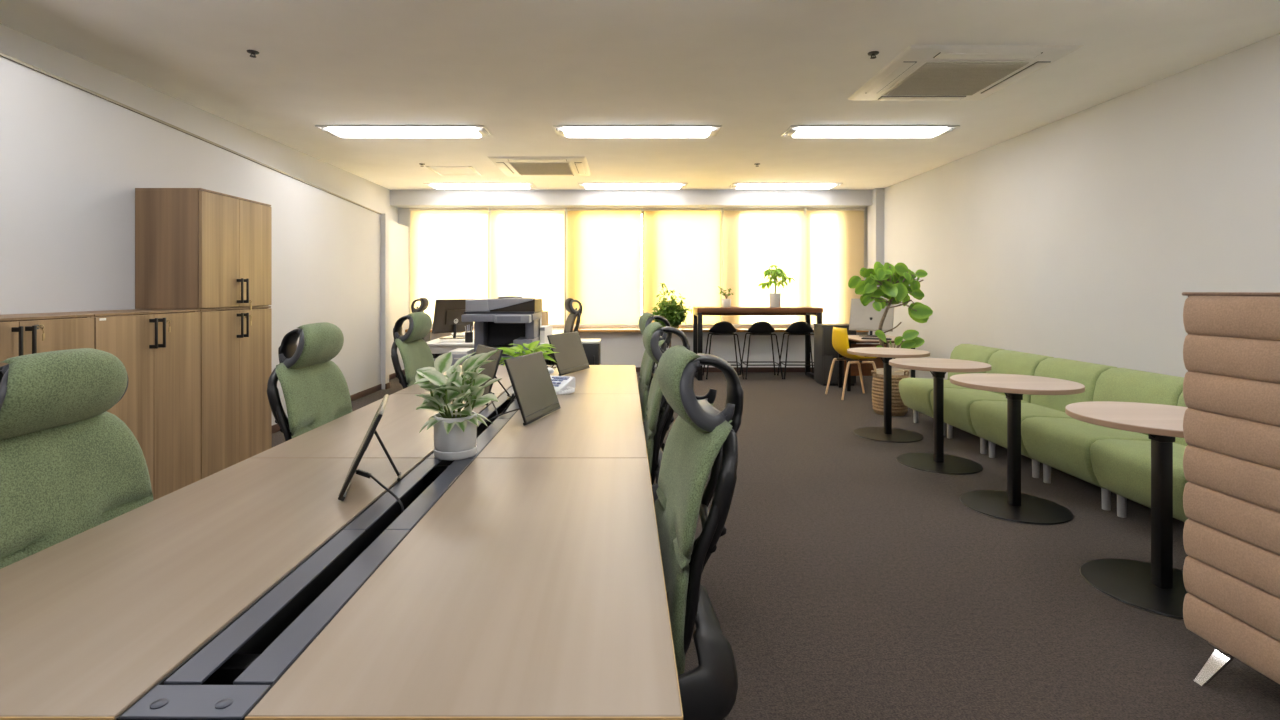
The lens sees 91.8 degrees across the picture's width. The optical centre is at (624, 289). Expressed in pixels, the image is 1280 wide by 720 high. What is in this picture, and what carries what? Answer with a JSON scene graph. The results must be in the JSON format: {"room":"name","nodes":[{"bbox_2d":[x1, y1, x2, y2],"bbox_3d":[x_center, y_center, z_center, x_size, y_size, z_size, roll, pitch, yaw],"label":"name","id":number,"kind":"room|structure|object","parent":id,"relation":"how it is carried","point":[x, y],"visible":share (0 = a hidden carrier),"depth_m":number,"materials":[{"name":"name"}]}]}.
{"room":"open-plan office","nodes":[
{"label":"open-plan office","id":0,"kind":"room"},
{"bbox_2d":[0,56,380,424],"bbox_3d":[-3.235,-0.078,2.570,0.370,2.636,10.340,0,0,0],"label":"wall","id":1,"kind":"structure","parent":0,"point":[73,160],"depth_m":3.75,"materials":[{"name":"paint"}]},
{"bbox_2d":[0,52,381,214],"bbox_3d":[-3.229,-1.169,2.570,0.382,0.461,10.340,0,0,0],"label":"trim","id":2,"kind":"structure","parent":1,"relation":"attached to","point":[6,56],"depth_m":3.98,"materials":[{"name":"paint"}]},
{"bbox_2d":[272,384,381,433],"bbox_3d":[-3.044,1.205,2.570,0.012,0.070,10.340,0,0,0],"label":"baseboard","id":3,"kind":"structure","parent":1,"relation":"attached to","point":[275,428],"depth_m":7.13,"materials":[{"name":"brown wood"}]},
{"bbox_2d":[0,23,397,222],"bbox_3d":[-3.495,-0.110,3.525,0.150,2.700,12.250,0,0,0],"label":"ceiling beam","id":4,"kind":"structure","parent":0,"point":[16,44],"depth_m":4.93,"materials":[{"name":"paint"}]},
{"bbox_2d":[381,214,388,388],"bbox_3d":[-3.205,0.142,7.800,0.430,2.195,0.120,0,0,0],"label":"wall column","id":5,"kind":"structure","parent":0,"point":[384,217],"depth_m":7.74,"materials":[{"name":"paint"}]},
{"bbox_2d":[385,369,404,388],"bbox_3d":[-3.118,1.205,8.540,0.285,0.070,1.620,0,0,0],"label":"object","id":6,"kind":"structure","parent":5,"relation":"attached to","point":[391,376],"depth_m":8.59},
{"bbox_2d":[389,221,408,374],"bbox_3d":[-3.340,0.142,8.605,0.160,2.195,1.490,0,0,0],"label":"wall","id":7,"kind":"structure","parent":0,"point":[398,233],"depth_m":8.92,"materials":[{"name":"paint"}]},
{"bbox_2d":[390,190,871,207],"bbox_3d":[0.090,-1.347,9.185,7.020,0.225,0.330,0,0,0],"label":"beam","id":8,"kind":"structure","parent":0,"point":[398,198],"depth_m":9.02,"materials":[{"name":"paint"}]},
{"bbox_2d":[491,208,564,327],"bbox_3d":[-1.450,-0.333,9.260,1.108,1.789,0.044,0,0,0],"label":"roller blind","id":9,"kind":"object","parent":8,"relation":"hanging from","point":[528,244],"visible":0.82,"depth_m":9.26,"materials":[{"name":"white fabric"}]},
{"bbox_2d":[643,208,720,327],"bbox_3d":[0.855,-0.333,9.260,1.158,1.789,0.044,0,0,0],"label":"roller blind","id":10,"kind":"object","parent":8,"relation":"hanging from","point":[682,246],"visible":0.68,"depth_m":9.26,"materials":[{"name":"white fabric"}]},
{"bbox_2d":[723,208,803,327],"bbox_3d":[2.070,-0.333,9.260,1.208,1.789,0.044,0,0,0],"label":"roller blind","id":11,"kind":"object","parent":8,"relation":"hanging from","point":[755,239],"visible":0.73,"depth_m":9.26,"materials":[{"name":"white fabric"}]},
{"bbox_2d":[806,208,864,327],"bbox_3d":[3.140,-0.333,9.260,0.868,1.789,0.044,0,0,0],"label":"roller blind","id":12,"kind":"object","parent":8,"relation":"hanging from","point":[835,236],"visible":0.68,"depth_m":9.26,"materials":[{"name":"white fabric"}]},
{"bbox_2d":[398,207,867,366],"bbox_3d":[0.150,-0.110,9.425,7.140,2.700,0.150,0,0,0],"label":"wall","id":13,"kind":"structure","parent":0,"point":[617,348],"depth_m":9.35,"materials":[{"name":"white paint"}]},
{"bbox_2d":[431,212,488,328],"bbox_3d":[-2.600,-0.302,9.425,1.100,1.775,0.050,0,0,0],"label":"window","id":14,"kind":"structure","parent":13,"relation":"in","point":[488,212],"depth_m":9.40,"materials":[{"name":"glass"}]},
{"bbox_2d":[409,208,488,327],"bbox_3d":[-2.625,-0.333,9.260,1.178,1.789,0.044,0,0,0],"label":"roller blind","id":15,"kind":"object","parent":14,"relation":"attached to","point":[449,246],"visible":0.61,"depth_m":9.26,"materials":[{"name":"white fabric"}]},
{"bbox_2d":[553,212,565,328],"bbox_3d":[-1.420,-0.302,9.425,1.060,1.775,0.050,0,0,0],"label":"window","id":16,"kind":"structure","parent":13,"relation":"in","point":[565,212],"depth_m":9.40,"materials":[{"name":"metal"}]},
{"bbox_2d":[579,212,643,328],"bbox_3d":[-0.200,-0.302,9.425,1.000,1.775,0.050,0,0,0],"label":"window","id":17,"kind":"structure","parent":13,"relation":"in","point":[642,213],"depth_m":9.40,"materials":[{"name":"metal"}]},
{"bbox_2d":[567,208,640,327],"bbox_3d":[-0.310,-0.333,9.260,1.108,1.789,0.044,0,0,0],"label":"roller blind","id":18,"kind":"object","parent":17,"relation":"attached to","point":[604,244],"visible":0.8,"depth_m":9.26,"materials":[{"name":"white fabric"}]},
{"bbox_2d":[405,329,868,331],"bbox_3d":[0.235,0.605,9.325,6.970,0.040,0.330,0,0,0],"label":"trim","id":19,"kind":"structure","parent":13,"relation":"on","point":[406,330],"depth_m":9.16,"materials":[{"name":"brown wood"}]},
{"bbox_2d":[636,367,813,371],"bbox_3d":[0.235,1.202,9.344,6.970,0.075,0.012,0,0,0],"label":"baseboard","id":20,"kind":"structure","parent":13,"relation":"attached to","point":[710,369],"depth_m":9.34,"materials":[{"name":"brown wood"}]},
{"bbox_2d":[0,0,1279,189],"bbox_3d":[0.100,-1.510,3.425,7.800,0.100,12.450,0,0,0],"label":"ceiling","id":21,"kind":"structure","parent":0,"point":[518,70],"depth_m":4.12,"materials":[{"name":"white paint"}]},
{"bbox_2d":[247,50,258,57],"bbox_3d":[-2.280,-1.444,3.800,0.068,0.032,0.068,0,0,0],"label":"sprinkler","id":22,"kind":"object","parent":21,"relation":"attached to","point":[252,52],"visible":1,"depth_m":3.79,"materials":[{"name":"black metal"}]},
{"bbox_2d":[315,125,491,137],"bbox_3d":[-2.000,-1.442,5.670,1.500,0.036,0.350,0,0,0],"label":"recessed light","id":23,"kind":"object","parent":21,"relation":"in","point":[344,131],"visible":1,"depth_m":5.57,"materials":[{"name":"white plastic"}]},
{"bbox_2d":[426,166,481,174],"bbox_3d":[-2.080,-1.454,7.580,0.540,0.012,0.524,0,0,0],"label":"ceiling hatch","id":24,"kind":"object","parent":21,"relation":"attached to","point":[440,170],"visible":1,"depth_m":7.55,"materials":[{"name":"beige paint"}]},
{"bbox_2d":[423,183,536,188],"bbox_3d":[-2.000,-1.442,8.620,1.500,0.036,0.350,0,0,0],"label":"recessed light","id":25,"kind":"object","parent":21,"relation":"in","point":[431,185],"visible":1,"depth_m":8.52,"materials":[{"name":"white plastic"}]},
{"bbox_2d":[487,156,590,175],"bbox_3d":[-0.970,-1.440,7.320,1.080,0.039,1.080,0,0,0],"label":"air conditioner","id":26,"kind":"object","parent":21,"relation":"attached to","point":[509,165],"visible":1,"depth_m":7.13,"materials":[{"name":"white plastic"}]},
{"bbox_2d":[509,163,572,174],"bbox_3d":[-0.970,-1.429,7.320,0.670,0.015,0.670,0,0,0],"label":"grille","id":27,"kind":"object","parent":26,"relation":"attached to","point":[519,168],"depth_m":7.27,"materials":[{"name":"beige plastic"}]},
{"bbox_2d":[578,183,687,188],"bbox_3d":[0.110,-1.442,8.620,1.500,0.036,0.350,0,0,0],"label":"recessed light","id":28,"kind":"object","parent":21,"relation":"in","point":[581,185],"visible":1,"depth_m":8.52,"materials":[{"name":"white plastic"}]},
{"bbox_2d":[553,125,721,137],"bbox_3d":[0.110,-1.442,5.670,1.500,0.036,0.350,0,0,0],"label":"recessed light","id":29,"kind":"object","parent":21,"relation":"in","point":[571,131],"visible":1,"depth_m":5.57,"materials":[{"name":"white plastic"}]},
{"bbox_2d":[729,183,842,188],"bbox_3d":[2.220,-1.442,8.620,1.500,0.036,0.350,0,0,0],"label":"recessed light","id":30,"kind":"object","parent":21,"relation":"in","point":[733,185],"visible":1,"depth_m":8.52,"materials":[{"name":"white plastic"}]},
{"bbox_2d":[781,125,959,137],"bbox_3d":[2.220,-1.442,5.670,1.500,0.036,0.350,0,0,0],"label":"recessed light","id":31,"kind":"object","parent":21,"relation":"in","point":[805,131],"visible":1,"depth_m":5.57,"materials":[{"name":"white plastic"}]},
{"bbox_2d":[868,51,878,58],"bbox_3d":[1.530,-1.444,3.820,0.068,0.032,0.068,0,0,0],"label":"sprinkler","id":32,"kind":"object","parent":21,"relation":"attached to","point":[872,53],"visible":1,"depth_m":3.81,"materials":[{"name":"black metal"}]},
{"bbox_2d":[848,45,1083,99],"bbox_3d":[2.220,-1.440,4.220,1.040,0.039,1.040,0,0,0],"label":"air conditioner","id":33,"kind":"object","parent":21,"relation":"attached to","point":[920,72],"visible":1,"depth_m":4.03,"materials":[{"name":"white plastic"}]},
{"bbox_2d":[884,62,1028,94],"bbox_3d":[2.220,-1.429,4.220,0.645,0.015,0.645,0,0,0],"label":"grille","id":34,"kind":"object","parent":33,"relation":"attached to","point":[927,78],"depth_m":4.15,"materials":[{"name":"grey plastic"}]},
{"bbox_2d":[272,372,1279,719],"bbox_3d":[0.100,1.290,3.425,7.800,0.100,12.450,0,0,0],"label":"floor","id":35,"kind":"structure","parent":0,"point":[845,580],"depth_m":2.58,"materials":[{"name":"carpet"}]},
{"bbox_2d":[0,314,93,366],"bbox_3d":[-2.817,0.680,2.695,0.455,1.120,0.766,0,0,0],"label":"base cabinet","id":36,"kind":"object","parent":35,"relation":"on","point":[20,334],"visible":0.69,"depth_m":2.82,"materials":[{"name":"brown wood"}]},
{"bbox_2d":[0,348,153,568],"bbox_3d":[-1.050,0.686,1.360,0.655,1.109,0.680,0,0,-1],"label":"office chair","id":37,"kind":"object","parent":35,"relation":"on","point":[69,466],"visible":0.44,"depth_m":1.33,"materials":[{"name":"green fabric"}]},
{"bbox_2d":[29,309,200,499],"bbox_3d":[-2.817,0.680,3.465,0.455,1.120,0.766,0,0,0],"label":"base cabinet","id":38,"kind":"object","parent":35,"relation":"on","point":[159,350],"visible":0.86,"depth_m":3.52,"materials":[{"name":"brown wood"}]},
{"bbox_2d":[197,306,271,478],"bbox_3d":[-2.817,0.680,4.236,0.455,1.120,0.768,0,0,0],"label":"base cabinet","id":39,"kind":"object","parent":35,"relation":"on","point":[236,342],"visible":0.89,"depth_m":4.17,"materials":[{"name":"brown wood"}]},
{"bbox_2d":[135,188,271,309],"bbox_3d":[-2.817,-0.246,4.236,0.455,0.776,0.768,0,0,0],"label":"upper cabinet","id":40,"kind":"object","parent":39,"relation":"on","point":[196,248],"visible":1,"depth_m":3.86,"materials":[{"name":"brown wood"}]},
{"bbox_2d":[267,322,352,441],"bbox_3d":[-1.050,0.686,2.490,0.655,1.109,0.680,0,0,2],"label":"office chair","id":41,"kind":"object","parent":35,"relation":"on","point":[315,390],"visible":0.41,"depth_m":2.42,"materials":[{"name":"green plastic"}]},
{"bbox_2d":[0,365,682,719],"bbox_3d":[-0.547,0.879,2.526,1.237,0.721,3.542,0,0,0],"label":"desk","id":42,"kind":"object","parent":35,"relation":"on","point":[521,577],"visible":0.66,"depth_m":1.08,"materials":[{"name":"brown wood"}]},
{"bbox_2d":[116,386,517,719],"bbox_3d":[-0.543,0.582,2.527,0.156,0.117,3.540,0,0,0],"label":"cable tray","id":43,"kind":"object","parent":42,"relation":"on","point":[214,678],"depth_m":1.05,"materials":[{"name":"grey metal"}]},
{"bbox_2d":[338,394,403,512],"bbox_3d":[-0.673,0.444,1.649,0.151,0.272,0.392,0,0,-21],"label":"monitor","id":44,"kind":"object","parent":42,"relation":"on","point":[371,431],"visible":0.92,"depth_m":1.55,"materials":[{"name":"black plastic"}]},
{"bbox_2d":[414,350,499,459],"bbox_3d":[-0.526,0.352,1.942,0.256,0.335,0.243,0,0,-19],"label":"potted plant","id":45,"kind":"object","parent":42,"relation":"on","point":[455,431],"visible":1,"depth_m":1.93,"materials":[{"name":"green plant"}]},
{"bbox_2d":[475,344,512,417],"bbox_3d":[-0.588,0.425,2.878,0.188,0.310,0.514,0,0,-31],"label":"monitor","id":46,"kind":"object","parent":42,"relation":"on","point":[490,369],"visible":0.54,"depth_m":2.84,"materials":[{"name":"black plastic"}]},
{"bbox_2d":[484,351,560,430],"bbox_3d":[-0.418,0.424,2.547,0.193,0.314,0.347,0,0,16],"label":"monitor","id":47,"kind":"object","parent":42,"relation":"on","point":[535,394],"visible":0.94,"depth_m":2.50,"materials":[{"name":"black plastic"}]},
{"bbox_2d":[497,341,559,395],"bbox_3d":[-0.490,0.387,3.016,0.313,0.265,0.308,0,0,-44],"label":"potted plant","id":48,"kind":"object","parent":42,"relation":"on","point":[544,348],"visible":0.37,"depth_m":2.99,"materials":[{"name":"green plant"}]},
{"bbox_2d":[548,367,574,394],"bbox_3d":[-0.354,0.466,3.175,0.239,0.107,0.270,0,0,20],"label":"desk phone","id":49,"kind":"object","parent":42,"relation":"on","point":[562,385],"visible":0.56,"depth_m":3.19,"materials":[{"name":"white plastic"}]},
{"bbox_2d":[547,331,589,375],"bbox_3d":[-0.396,0.427,3.930,0.192,0.307,0.404,0,0,22],"label":"monitor","id":50,"kind":"object","parent":42,"relation":"on","point":[571,358],"visible":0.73,"depth_m":3.89,"materials":[{"name":"black plastic"}]},
{"bbox_2d":[391,312,434,388],"bbox_3d":[-1.050,0.686,3.700,0.655,1.109,0.680,0,0,1],"label":"office chair","id":51,"kind":"object","parent":35,"relation":"on","point":[415,353],"visible":0.41,"depth_m":3.60,"materials":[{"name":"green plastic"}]},
{"bbox_2d":[411,297,445,357],"bbox_3d":[-2.340,0.666,7.800,0.678,1.148,0.704,0,0,-7],"label":"office chair","id":52,"kind":"object","parent":35,"relation":"on","point":[424,301],"visible":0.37,"depth_m":7.68,"materials":[{"name":"black plastic"}]},
{"bbox_2d":[449,348,473,365],"bbox_3d":[-1.500,0.895,5.712,0.170,0.690,0.336,0,0,0],"label":"drawer unit","id":53,"kind":"object","parent":35,"relation":"on","point":[457,353],"visible":0.14,"depth_m":5.56,"materials":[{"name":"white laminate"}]},
{"bbox_2d":[426,330,563,353],"bbox_3d":[-1.380,0.880,7.000,1.240,0.720,2.000,0,0,0],"label":"office desk","id":54,"kind":"object","parent":35,"relation":"on","point":[436,348],"visible":0.1,"depth_m":6.03,"materials":[{"name":"white laminate"}]},
{"bbox_2d":[436,339,464,342],"bbox_3d":[-1.727,0.510,6.235,0.312,0.020,0.253,0,0,-11],"label":"papers","id":55,"kind":"object","parent":54,"relation":"on","point":[441,340],"visible":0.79,"depth_m":6.14,"materials":[{"name":"white paper"}]},
{"bbox_2d":[432,299,473,338],"bbox_3d":[-1.828,0.308,6.610,0.170,0.424,0.500,0,0,40],"label":"desktop monitor","id":56,"kind":"object","parent":54,"relation":"on","point":[448,313],"visible":0.8,"depth_m":6.53,"materials":[{"name":"black plastic"}]},
{"bbox_2d":[451,333,464,336],"bbox_3d":[-1.900,0.509,7.050,0.130,0.021,0.400,0,0,-19],"label":"papers","id":57,"kind":"object","parent":54,"relation":"on","point":[457,334],"visible":0.73,"depth_m":6.94,"materials":[{"name":"paper"}]},
{"bbox_2d":[465,325,472,342],"bbox_3d":[-1.549,0.433,6.160,0.082,0.175,0.082,0,0,0],"label":"pen holder","id":58,"kind":"object","parent":54,"relation":"on","point":[468,335],"visible":1,"depth_m":6.13,"materials":[{"name":"black plastic"}]},
{"bbox_2d":[540,311,547,325],"bbox_3d":[-0.875,0.369,6.420,0.150,0.302,0.203,0,0,-3],"label":"cardboard box","id":59,"kind":"object","parent":54,"relation":"on","point":[544,319],"visible":0.18,"depth_m":6.32,"materials":[{"name":"cardboard"}]},
{"bbox_2d":[540,325,552,342],"bbox_3d":[-0.810,0.440,6.199,0.104,0.160,0.223,0,0,14],"label":"file box","id":60,"kind":"object","parent":54,"relation":"on","point":[545,330],"visible":0.57,"depth_m":6.11,"materials":[{"name":"plastic"}]},
{"bbox_2d":[462,296,542,364],"bbox_3d":[-1.090,0.647,5.604,0.610,1.186,0.691,0,0,0],"label":"copier","id":61,"kind":"object","parent":35,"relation":"on","point":[502,321],"visible":0.46,"depth_m":5.46,"materials":[{"name":"black plastic"}]},
{"bbox_2d":[471,344,512,355],"bbox_3d":[-1.165,0.540,5.615,0.360,0.070,0.410,0,0,0],"label":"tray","id":62,"kind":"object","parent":61,"relation":"on","point":[475,345],"depth_m":5.67,"materials":[{"name":"grey plastic"}]},
{"bbox_2d":[490,299,541,311],"bbox_3d":[-0.990,0.135,5.640,0.410,0.110,0.480,0,0,0],"label":"tray","id":63,"kind":"object","parent":61,"relation":"on","point":[496,305],"depth_m":5.40,"materials":[{"name":"grey plastic"}]},
{"bbox_2d":[545,298,582,367],"bbox_3d":[-0.820,0.666,7.100,0.678,1.148,0.704,0,0,-14],"label":"office chair","id":64,"kind":"object","parent":35,"relation":"on","point":[569,324],"visible":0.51,"depth_m":7.01,"materials":[{"name":"black plastic"}]},
{"bbox_2d":[581,339,600,364],"bbox_3d":[-0.450,0.869,6.414,0.390,0.702,0.372,0,0,0],"label":"base cabinet","id":65,"kind":"object","parent":35,"relation":"on","point":[592,347],"visible":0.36,"depth_m":6.24,"materials":[{"name":"white laminate"}]},
{"bbox_2d":[638,312,671,424],"bbox_3d":[-0.050,0.686,3.620,0.655,1.109,0.680,0,0,-2],"label":"office chair","id":66,"kind":"object","parent":35,"relation":"on","point":[647,370],"visible":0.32,"depth_m":3.52,"materials":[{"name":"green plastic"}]},
{"bbox_2d":[643,322,689,608],"bbox_3d":[-0.058,0.686,2.530,0.655,1.109,0.680,0,0,1],"label":"office chair","id":67,"kind":"object","parent":35,"relation":"on","point":[659,413],"visible":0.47,"depth_m":2.36,"materials":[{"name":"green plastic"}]},
{"bbox_2d":[651,283,691,347],"bbox_3d":[0.640,0.567,8.905,0.564,1.346,0.538,0,0,28],"label":"bushy plant","id":68,"kind":"object","parent":35,"relation":"on","point":[673,312],"visible":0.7,"depth_m":8.83,"materials":[{"name":"green plant"}]},
{"bbox_2d":[655,345,743,719],"bbox_3d":[-0.052,0.686,1.430,0.655,1.109,0.680,0,0,-3],"label":"office chair","id":69,"kind":"object","parent":35,"relation":"on","point":[702,439],"visible":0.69,"depth_m":1.26,"materials":[{"name":"green fabric"}]},
{"bbox_2d":[703,321,743,378],"bbox_3d":[1.390,0.840,8.810,0.536,0.800,0.426,0,0,0],"label":"bar stool","id":70,"kind":"object","parent":35,"relation":"on","point":[720,328],"visible":0.97,"depth_m":8.74,"materials":[{"name":"black plastic"}]},
{"bbox_2d":[693,307,822,380],"bbox_3d":[1.855,0.743,8.800,1.720,0.995,0.620,0,0,0],"label":"bar table","id":71,"kind":"object","parent":35,"relation":"on","point":[698,312],"visible":0.81,"depth_m":8.49,"materials":[{"name":"brown wood"}]},
{"bbox_2d":[718,286,733,306],"bbox_3d":[1.431,0.095,8.808,0.202,0.300,0.186,0,0,-15],"label":"potted plant","id":72,"kind":"object","parent":71,"relation":"on","point":[726,302],"visible":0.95,"depth_m":8.76,"materials":[{"name":"green plant"}]},
{"bbox_2d":[757,265,794,306],"bbox_3d":[2.154,-0.057,8.831,0.526,0.603,0.447,0,0,-31],"label":"potted plant","id":73,"kind":"object","parent":71,"relation":"on","point":[774,298],"visible":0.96,"depth_m":8.74,"materials":[{"name":"green plant"}]},
{"bbox_2d":[739,321,783,378],"bbox_3d":[1.930,0.840,8.810,0.536,0.800,0.426,0,0,-1],"label":"bar stool","id":74,"kind":"object","parent":35,"relation":"on","point":[762,327],"visible":1,"depth_m":8.74,"materials":[{"name":"black metal"}]},
{"bbox_2d":[777,321,813,378],"bbox_3d":[2.475,0.840,8.810,0.536,0.800,0.426,0,0,1],"label":"bar stool","id":75,"kind":"object","parent":35,"relation":"on","point":[796,328],"visible":0.93,"depth_m":8.75,"materials":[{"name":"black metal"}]},
{"bbox_2d":[813,324,855,385],"bbox_3d":[2.770,0.848,8.182,0.450,0.785,0.386,0,0,0],"label":"base cabinet","id":76,"kind":"object","parent":35,"relation":"on","point":[824,351],"visible":0.45,"depth_m":8.00,"materials":[{"name":"black plastic"}]},
{"bbox_2d":[825,327,876,399],"bbox_3d":[2.660,0.839,7.220,0.503,0.808,0.429,0,0,-8],"label":"chair","id":77,"kind":"object","parent":35,"relation":"on","point":[840,341],"visible":0.93,"depth_m":7.13,"materials":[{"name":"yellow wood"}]},
{"bbox_2d":[838,335,914,390],"bbox_3d":[3.020,0.907,7.510,0.650,0.665,0.830,0,0,0],"label":"desk","id":78,"kind":"object","parent":35,"relation":"on","point":[866,368],"visible":0.38,"depth_m":7.80,"materials":[{"name":"brown wood"}]},
{"bbox_2d":[849,299,894,336],"bbox_3d":[3.055,0.342,7.702,0.520,0.466,0.193,0,0,36],"label":"desktop monitor","id":79,"kind":"object","parent":78,"relation":"on","point":[862,318],"visible":0.69,"depth_m":7.72,"materials":[{"name":"grey plastic"}]},
{"bbox_2d":[861,337,891,339],"bbox_3d":[2.930,0.566,7.220,0.320,0.018,0.110,0,0,29],"label":"keyboard","id":80,"kind":"object","parent":78,"relation":"on","point":[871,338],"visible":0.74,"depth_m":7.19,"materials":[{"name":"black plastic"}]},
{"bbox_2d":[847,347,929,442],"bbox_3d":[2.245,0.880,5.300,0.652,0.720,0.652,0,0,0],"label":"cafe table","id":81,"kind":"object","parent":35,"relation":"on","point":[886,433],"visible":0.97,"depth_m":5.27,"materials":[{"name":"beige wood"}]},
{"bbox_2d":[871,370,908,415],"bbox_3d":[2.660,1.023,6.220,0.361,0.435,0.348,0,0,0],"label":"basket","id":82,"kind":"object","parent":35,"relation":"on","point":[898,407],"depth_m":6.11,"materials":[{"name":"beige wicker"}]},
{"bbox_2d":[848,262,932,415],"bbox_3d":[2.664,0.477,6.215,0.762,1.526,0.362,0,0,0],"label":"fig tree","id":83,"kind":"object","parent":35,"relation":"on","point":[893,282],"visible":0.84,"depth_m":6.14,"materials":[{"name":"green plant"}]},
{"bbox_2d":[889,358,990,474],"bbox_3d":[2.240,0.880,4.430,0.652,0.720,0.652,0,0,0],"label":"cafe table","id":84,"kind":"object","parent":35,"relation":"on","point":[938,462],"visible":1,"depth_m":4.40,"materials":[{"name":"beige wood"}]},
{"bbox_2d":[899,344,1004,434],"bbox_3d":[2.945,0.873,5.550,0.750,0.735,0.594,0,0,0],"label":"sofa","id":85,"kind":"object","parent":35,"relation":"on","point":[914,392],"visible":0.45,"depth_m":5.52,"materials":[{"name":"green fabric"}]},
{"bbox_2d":[899,378,976,417],"bbox_3d":[2.870,0.969,5.550,0.600,0.293,0.594,0,0,0],"label":"seat cushion","id":86,"kind":"object","parent":85,"relation":"on","point":[914,392],"depth_m":5.52,"materials":[{"name":"green fabric"}]},
{"bbox_2d":[930,350,1053,453],"bbox_3d":[2.945,0.873,4.950,0.750,0.735,0.594,0,0,0],"label":"sofa","id":87,"kind":"object","parent":35,"relation":"on","point":[957,402],"visible":0.44,"depth_m":4.87,"materials":[{"name":"green fabric"}]},
{"bbox_2d":[930,388,1027,437],"bbox_3d":[2.870,0.969,4.950,0.600,0.293,0.594,0,0,0],"label":"seat cushion","id":88,"kind":"object","parent":87,"relation":"on","point":[957,402],"depth_m":4.85,"materials":[{"name":"green fabric"}]},
{"bbox_2d":[950,373,1084,524],"bbox_3d":[2.225,0.880,3.545,0.652,0.720,0.652,0,0,0],"label":"cafe table","id":89,"kind":"object","parent":35,"relation":"on","point":[1012,505],"visible":1,"depth_m":3.52,"materials":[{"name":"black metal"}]},
{"bbox_2d":[969,358,1117,477],"bbox_3d":[2.945,0.873,4.350,0.750,0.735,0.594,0,0,0],"label":"sofa","id":90,"kind":"object","parent":35,"relation":"on","point":[988,418],"visible":0.48,"depth_m":4.33,"materials":[{"name":"green fabric"}]},
{"bbox_2d":[969,400,1073,459],"bbox_3d":[2.870,0.969,4.350,0.600,0.293,0.594,0,0,0],"label":"seat cushion","id":91,"kind":"object","parent":90,"relation":"on","point":[988,418],"depth_m":4.37,"materials":[{"name":"green fabric"}]},
{"bbox_2d":[1021,368,1183,510],"bbox_3d":[2.945,0.873,3.750,0.750,0.735,0.594,0,0,0],"label":"sofa","id":92,"kind":"object","parent":35,"relation":"on","point":[1062,444],"visible":0.42,"depth_m":3.70,"materials":[{"name":"green fabric"}]},
{"bbox_2d":[1021,417,1150,488],"bbox_3d":[2.870,0.969,3.750,0.600,0.293,0.594,0,0,0],"label":"seat cushion","id":93,"kind":"object","parent":92,"relation":"on","point":[1062,444],"depth_m":3.68,"materials":[{"name":"green fabric"}]},
{"bbox_2d":[1065,401,1187,619],"bbox_3d":[2.225,0.880,2.570,0.652,0.720,0.652,0,0,0],"label":"cafe table","id":94,"kind":"object","parent":35,"relation":"on","point":[1157,587],"visible":0.75,"depth_m":2.55,"materials":[{"name":"black metal"}]},
{"bbox_2d":[1090,391,1187,521],"bbox_3d":[2.945,0.873,3.150,0.750,0.735,0.594,0,0,0],"label":"sofa","id":95,"kind":"object","parent":35,"relation":"on","point":[1122,467],"visible":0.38,"depth_m":3.22,"materials":[{"name":"green fabric"}]},
{"bbox_2d":[1090,439,1187,521],"bbox_3d":[2.870,0.969,3.150,0.600,0.293,0.594,0,0,0],"label":"seat cushion","id":96,"kind":"object","parent":95,"relation":"on","point":[1122,467],"depth_m":3.20,"materials":[{"name":"green fabric"}]},
{"bbox_2d":[1182,292,1279,685],"bbox_3d":[2.209,0.624,1.368,0.809,1.233,1.496,0,0,0],"label":"sofa","id":97,"kind":"object","parent":35,"relation":"on","point":[1231,346],"visible":1,"depth_m":1.91,"materials":[{"name":"brown fabric"}]},
{"bbox_2d":[868,188,883,343],"bbox_3d":[3.660,-0.110,9.050,0.120,2.700,0.300,0,0,0],"label":"wall column","id":98,"kind":"structure","parent":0,"point":[876,210],"depth_m":8.90,"materials":[{"name":"paint"}]},
{"bbox_2d":[884,33,1279,379],"bbox_3d":[3.795,-0.110,3.425,0.150,2.700,12.450,0,0,0],"label":"wall","id":99,"kind":"structure","parent":0,"point":[1079,236],"depth_m":4.76,"materials":[{"name":"paint"}]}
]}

